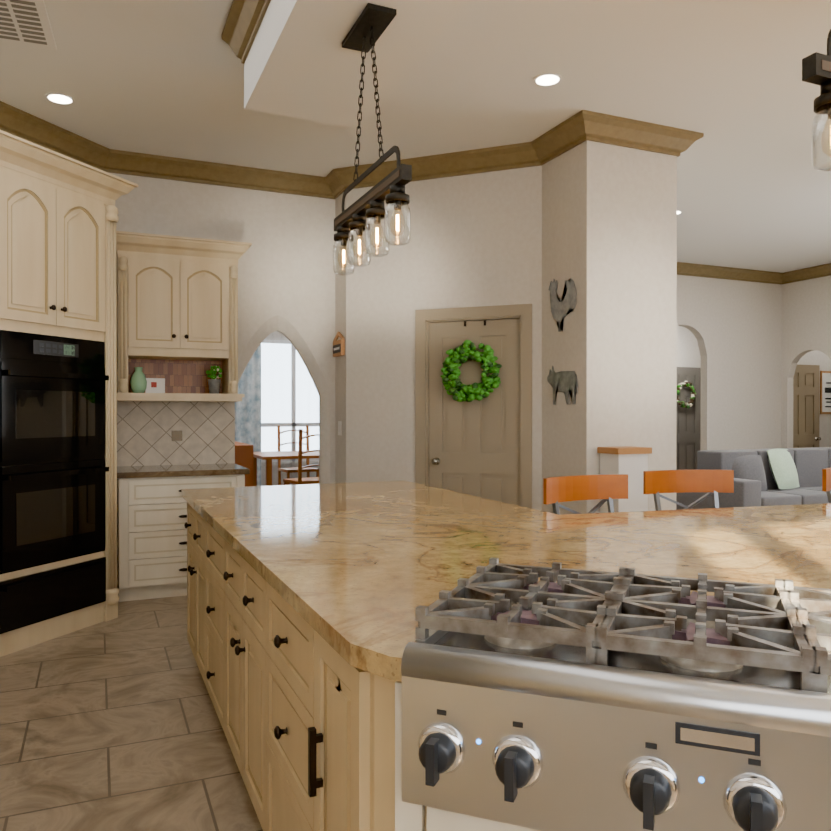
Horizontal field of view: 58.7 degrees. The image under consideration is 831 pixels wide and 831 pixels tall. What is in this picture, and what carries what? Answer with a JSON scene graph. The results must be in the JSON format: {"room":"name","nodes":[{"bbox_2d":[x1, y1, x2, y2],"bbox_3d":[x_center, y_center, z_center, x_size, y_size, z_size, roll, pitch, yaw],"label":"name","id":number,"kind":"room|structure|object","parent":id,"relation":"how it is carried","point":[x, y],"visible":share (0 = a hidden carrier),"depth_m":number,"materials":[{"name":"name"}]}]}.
{"room":"kitchen","nodes":[
{"label":"kitchen","id":0,"kind":"room"},
{"bbox_2d":[0,595,262,830],"bbox_3d":[2.657,1.322,6.569,13.200,0.050,13.800,0,0,-23],"label":"floor","id":1,"kind":"structure","parent":0,"point":[113,724],"depth_m":3.02,"materials":[{"name":"tile"}]},
{"bbox_2d":[0,130,137,656],"bbox_3d":[-2.404,-0.099,4.436,0.820,2.810,1.160,0,0,22],"label":"tall cabinet","id":2,"kind":"object","parent":1,"relation":"on","point":[59,218],"visible":1,"depth_m":4.31,"materials":[{"name":"beige wood"}]},
{"bbox_2d":[116,231,251,601],"bbox_3d":[-1.769,-0.009,5.539,1.040,2.620,0.650,0,0,-23],"label":"tall cabinet","id":3,"kind":"object","parent":1,"relation":"on","point":[177,313],"visible":0.83,"depth_m":5.50,"materials":[{"name":"beige wood"}]},
{"bbox_2d":[130,367,146,392],"bbox_3d":[-2.093,-0.265,5.584,0.120,0.200,0.120,0,0,-23],"label":"vase","id":4,"kind":"object","parent":3,"relation":"on","point":[138,382],"visible":0.83,"depth_m":5.54,"materials":[{"name":"green ceramic"}]},
{"bbox_2d":[145,378,164,392],"bbox_3d":[-1.990,-0.225,5.647,0.140,0.120,0.016,0,0,-23],"label":"card","id":5,"kind":"object","parent":3,"relation":"on","point":[155,385],"visible":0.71,"depth_m":5.64,"materials":[{"name":"white paper"}]},
{"bbox_2d":[206,366,222,393],"bbox_3d":[-1.572,-0.277,5.763,0.120,0.223,0.116,0,0,-23],"label":"potted plant","id":6,"kind":"object","parent":3,"relation":"on","point":[214,384],"visible":1,"depth_m":5.73,"materials":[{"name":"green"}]},
{"bbox_2d":[235,441,253,486],"bbox_3d":[-2.314,0.811,8.945,0.450,0.950,1.300,0,0,-23],"label":"hutch","id":7,"kind":"object","parent":1,"relation":"on","point":[244,457],"visible":0.07,"depth_m":8.41,"materials":[{"name":"brown wood"}]},
{"bbox_2d":[253,451,318,485],"bbox_3d":[-1.637,0.901,10.217,1.200,0.760,1.200,0,0,-23],"label":"table","id":8,"kind":"object","parent":1,"relation":"on","point":[268,456],"visible":0.21,"depth_m":9.67,"materials":[{"name":"brown wood"}]},
{"bbox_2d":[277,425,318,484],"bbox_3d":[-1.778,0.717,11.170,0.500,1.122,0.545,0,0,-28],"label":"chair","id":9,"kind":"object","parent":1,"relation":"on","point":[308,470],"visible":0.56,"depth_m":11.22,"materials":[{"name":"brown wood"}]},
{"bbox_2d":[283,429,318,484],"bbox_3d":[-1.324,0.725,9.303,0.500,1.122,0.545,0,0,-33],"label":"chair","id":10,"kind":"object","parent":1,"relation":"on","point":[299,480],"visible":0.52,"depth_m":9.03,"materials":[{"name":"brown wood"}]},
{"bbox_2d":[182,496,529,830],"bbox_3d":[1.698,0.874,3.063,4.732,0.876,3.958,0,0,-23],"label":"kitchen island","id":11,"kind":"object","parent":1,"relation":"on","point":[316,743],"depth_m":1.71,"materials":[{"name":"wood"}]},
{"bbox_2d":[182,480,830,830],"bbox_3d":[1.748,0.413,3.087,4.820,0.078,4.030,0,0,-23],"label":"island countertop","id":12,"kind":"structure","parent":11,"relation":"on","point":[661,670],"depth_m":1.25,"materials":[{"name":"beige stone"}]},
{"bbox_2d":[400,557,830,830],"bbox_3d":[0.495,0.483,1.280,0.918,0.302,0.615,0,0,22],"label":"cooktop","id":13,"kind":"object","parent":12,"relation":"in","point":[586,700],"depth_m":1.13,"materials":[{"name":"silver metal"}]},
{"bbox_2d":[543,474,627,514],"bbox_3d":[0.864,0.797,3.260,0.480,1.032,0.454,0,0,-27],"label":"stool","id":14,"kind":"object","parent":1,"relation":"on","point":[608,488],"visible":0.31,"depth_m":3.45,"materials":[{"name":"brown wood"}]},
{"bbox_2d":[597,446,651,512],"bbox_3d":[1.407,0.758,4.971,0.280,1.090,0.217,0,0,-23],"label":"half wall","id":15,"kind":"structure","parent":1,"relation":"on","point":[631,462],"depth_m":4.89,"materials":[{"name":"white paint"}]},
{"bbox_2d":[643,470,733,510],"bbox_3d":[1.408,0.795,3.576,0.480,1.032,0.454,0,0,-9],"label":"stool","id":16,"kind":"object","parent":1,"relation":"on","point":[710,482],"visible":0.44,"depth_m":3.77,"materials":[{"name":"brown wood"}]},
{"bbox_2d":[676,447,830,509],"bbox_3d":[4.840,0.829,7.318,2.943,0.930,3.293,0,0,-23],"label":"sofa","id":17,"kind":"object","parent":1,"relation":"on","point":[777,476],"visible":0.58,"depth_m":8.02,"materials":[{"name":"grey fabric"}]},
{"bbox_2d":[729,454,767,492],"bbox_3d":[3.613,0.630,8.012,0.419,0.408,0.192,0,0,-23],"label":"pillow","id":18,"kind":"object","parent":17,"relation":"on","point":[745,466],"depth_m":7.97,"materials":[{"name":"grey fabric"}]},
{"bbox_2d":[766,448,799,489],"bbox_3d":[4.080,0.590,8.192,0.459,0.440,0.232,0,0,-23],"label":"pillow","id":19,"kind":"object","parent":17,"relation":"on","point":[781,472],"depth_m":8.13,"materials":[{"name":"green fabric"}]},
{"bbox_2d":[822,468,830,502],"bbox_3d":[2.400,0.794,3.789,0.485,1.032,0.472,0,0,-23],"label":"stool","id":20,"kind":"object","parent":1,"relation":"on","point":[826,480],"visible":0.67,"depth_m":3.84,"materials":[{"name":"brown wood"}]},
{"bbox_2d":[0,0,830,272],"bbox_3d":[2.657,-1.868,6.556,13.200,0.470,13.800,0,0,-23],"label":"ceiling","id":21,"kind":"structure","parent":0,"point":[174,78],"depth_m":4.40,"materials":[{"name":"white paint"}]},
{"bbox_2d":[0,0,56,50],"bbox_3d":[-2.008,-1.984,3.701,0.320,0.013,0.540,0,0,-19],"label":"ceiling vent","id":22,"kind":"object","parent":21,"relation":"in","point":[24,22],"visible":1,"depth_m":3.74,"materials":[{"name":"beige metal"}]},
{"bbox_2d":[45,93,74,104],"bbox_3d":[-2.237,-1.992,4.648,0.168,0.006,0.168,0,0,22],"label":"recessed light","id":23,"kind":"object","parent":21,"relation":"in","point":[58,98],"depth_m":4.63,"materials":[{"name":"white paint"}]},
{"bbox_2d":[333,3,411,274],"bbox_3d":[-0.198,-1.131,3.075,0.120,0.972,0.840,0,0,-23],"label":"pendant light","id":24,"kind":"object","parent":21,"relation":"hanging from","point":[369,26],"visible":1,"depth_m":3.00,"materials":[{"name":"metal"}]},
{"bbox_2d":[533,73,561,85],"bbox_3d":[0.784,-1.991,4.382,0.168,0.006,0.168,0,0,22],"label":"recessed light","id":25,"kind":"object","parent":21,"relation":"in","point":[548,79],"depth_m":4.37,"materials":[{"name":"white paint"}]},
{"bbox_2d":[802,29,830,170],"bbox_3d":[1.382,-1.127,2.036,0.840,0.972,0.120,0,0,-23],"label":"pendant light","id":26,"kind":"object","parent":21,"relation":"hanging from","point":[816,68],"visible":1,"depth_m":1.89,"materials":[{"name":"metal"}]},
{"bbox_2d":[108,140,830,514],"bbox_3d":[2.673,-0.353,6.525,12.880,3.300,13.360,0,0,-23],"label":"wall","id":27,"kind":"structure","parent":0,"point":[596,222],"depth_m":5.85,"materials":[{"name":"paint"}]},
{"bbox_2d":[235,333,318,485],"bbox_3d":[-2.094,-0.070,11.363,2.170,2.592,0.125,0,0,-23],"label":"curtain","id":28,"kind":"object","parent":27,"relation":"attached to","point":[248,419],"visible":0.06,"depth_m":11.18,"materials":[{"name":"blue fabric"}]},
{"bbox_2d":[261,340,318,461],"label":"window","id":29,"kind":"structure","parent":27,"relation":"in","point":[293,424],"depth_m":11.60,"materials":[{"name":"glass"}]},
{"bbox_2d":[333,332,344,356],"bbox_3d":[-0.649,-0.604,6.226,0.034,0.204,0.273,0,0,-23],"label":"sign","id":30,"kind":"object","parent":27,"relation":"attached to","point":[338,347],"visible":1,"depth_m":6.18,"materials":[{"name":"brown wood"}]},
{"bbox_2d":[338,421,341,435],"bbox_3d":[-0.642,0.108,6.243,0.009,0.120,0.080,0,0,-23],"label":"light switch","id":31,"kind":"object","parent":27,"relation":"attached to","point":[339,427],"visible":0.93,"depth_m":6.21,"materials":[{"name":"white plastic"}]},
{"bbox_2d":[0,0,830,284],"bbox_3d":[2.363,-1.924,4.306,10.320,0.140,9.300,0,0,-23],"label":"crown molding","id":32,"kind":"structure","parent":27,"relation":"attached to","point":[244,19],"depth_m":5.55,"materials":[{"name":"brown wood"}]},
{"bbox_2d":[415,304,531,508],"bbox_3d":[0.454,0.233,5.734,0.934,2.135,0.160,0,0,22],"label":"door","id":33,"kind":"structure","parent":27,"relation":"attached to","point":[482,448],"depth_m":5.71,"materials":[{"name":"beige wood"}]},
{"bbox_2d":[440,340,501,401],"bbox_3d":[0.427,-0.340,5.645,0.479,0.479,0.129,0,0,22],"label":"wreath","id":34,"kind":"object","parent":33,"relation":"hanging from","point":[465,351],"visible":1,"depth_m":5.62,"materials":[{"name":"green plant"}]},
{"bbox_2d":[547,366,577,404],"bbox_3d":[1.040,-0.218,5.238,0.006,0.281,0.374,0,0,-23],"label":"art","id":35,"kind":"object","parent":27,"relation":"attached to","point":[566,382],"visible":0.94,"depth_m":5.21},
{"bbox_2d":[548,278,576,331],"bbox_3d":[1.040,-0.792,5.235,0.006,0.389,0.346,0,0,-23],"label":"artwork","id":36,"kind":"object","parent":27,"relation":"attached to","point":[563,307],"visible":0.98,"depth_m":5.23},
{"bbox_2d":[676,367,700,469],"bbox_3d":[4.168,0.261,11.474,0.760,2.030,0.148,0,0,-23],"label":"hall door","id":37,"kind":"structure","parent":27,"relation":"in","point":[688,419],"depth_m":11.56,"materials":[{"name":"grey"}]},
{"bbox_2d":[793,365,820,447],"bbox_3d":[5.717,0.263,10.912,0.760,2.030,0.105,0,0,-23],"label":"hall door","id":38,"kind":"structure","parent":27,"relation":"in","point":[806,395],"depth_m":10.97,"materials":[{"name":"beige wood"}]},
{"bbox_2d":[820,371,830,413],"bbox_3d":[6.294,-0.348,11.213,0.400,0.650,0.026,0,0,-23],"label":"sign","id":39,"kind":"object","parent":27,"relation":"attached to","point":[825,392],"visible":1,"depth_m":11.16,"materials":[{"name":"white wood"}]}
]}

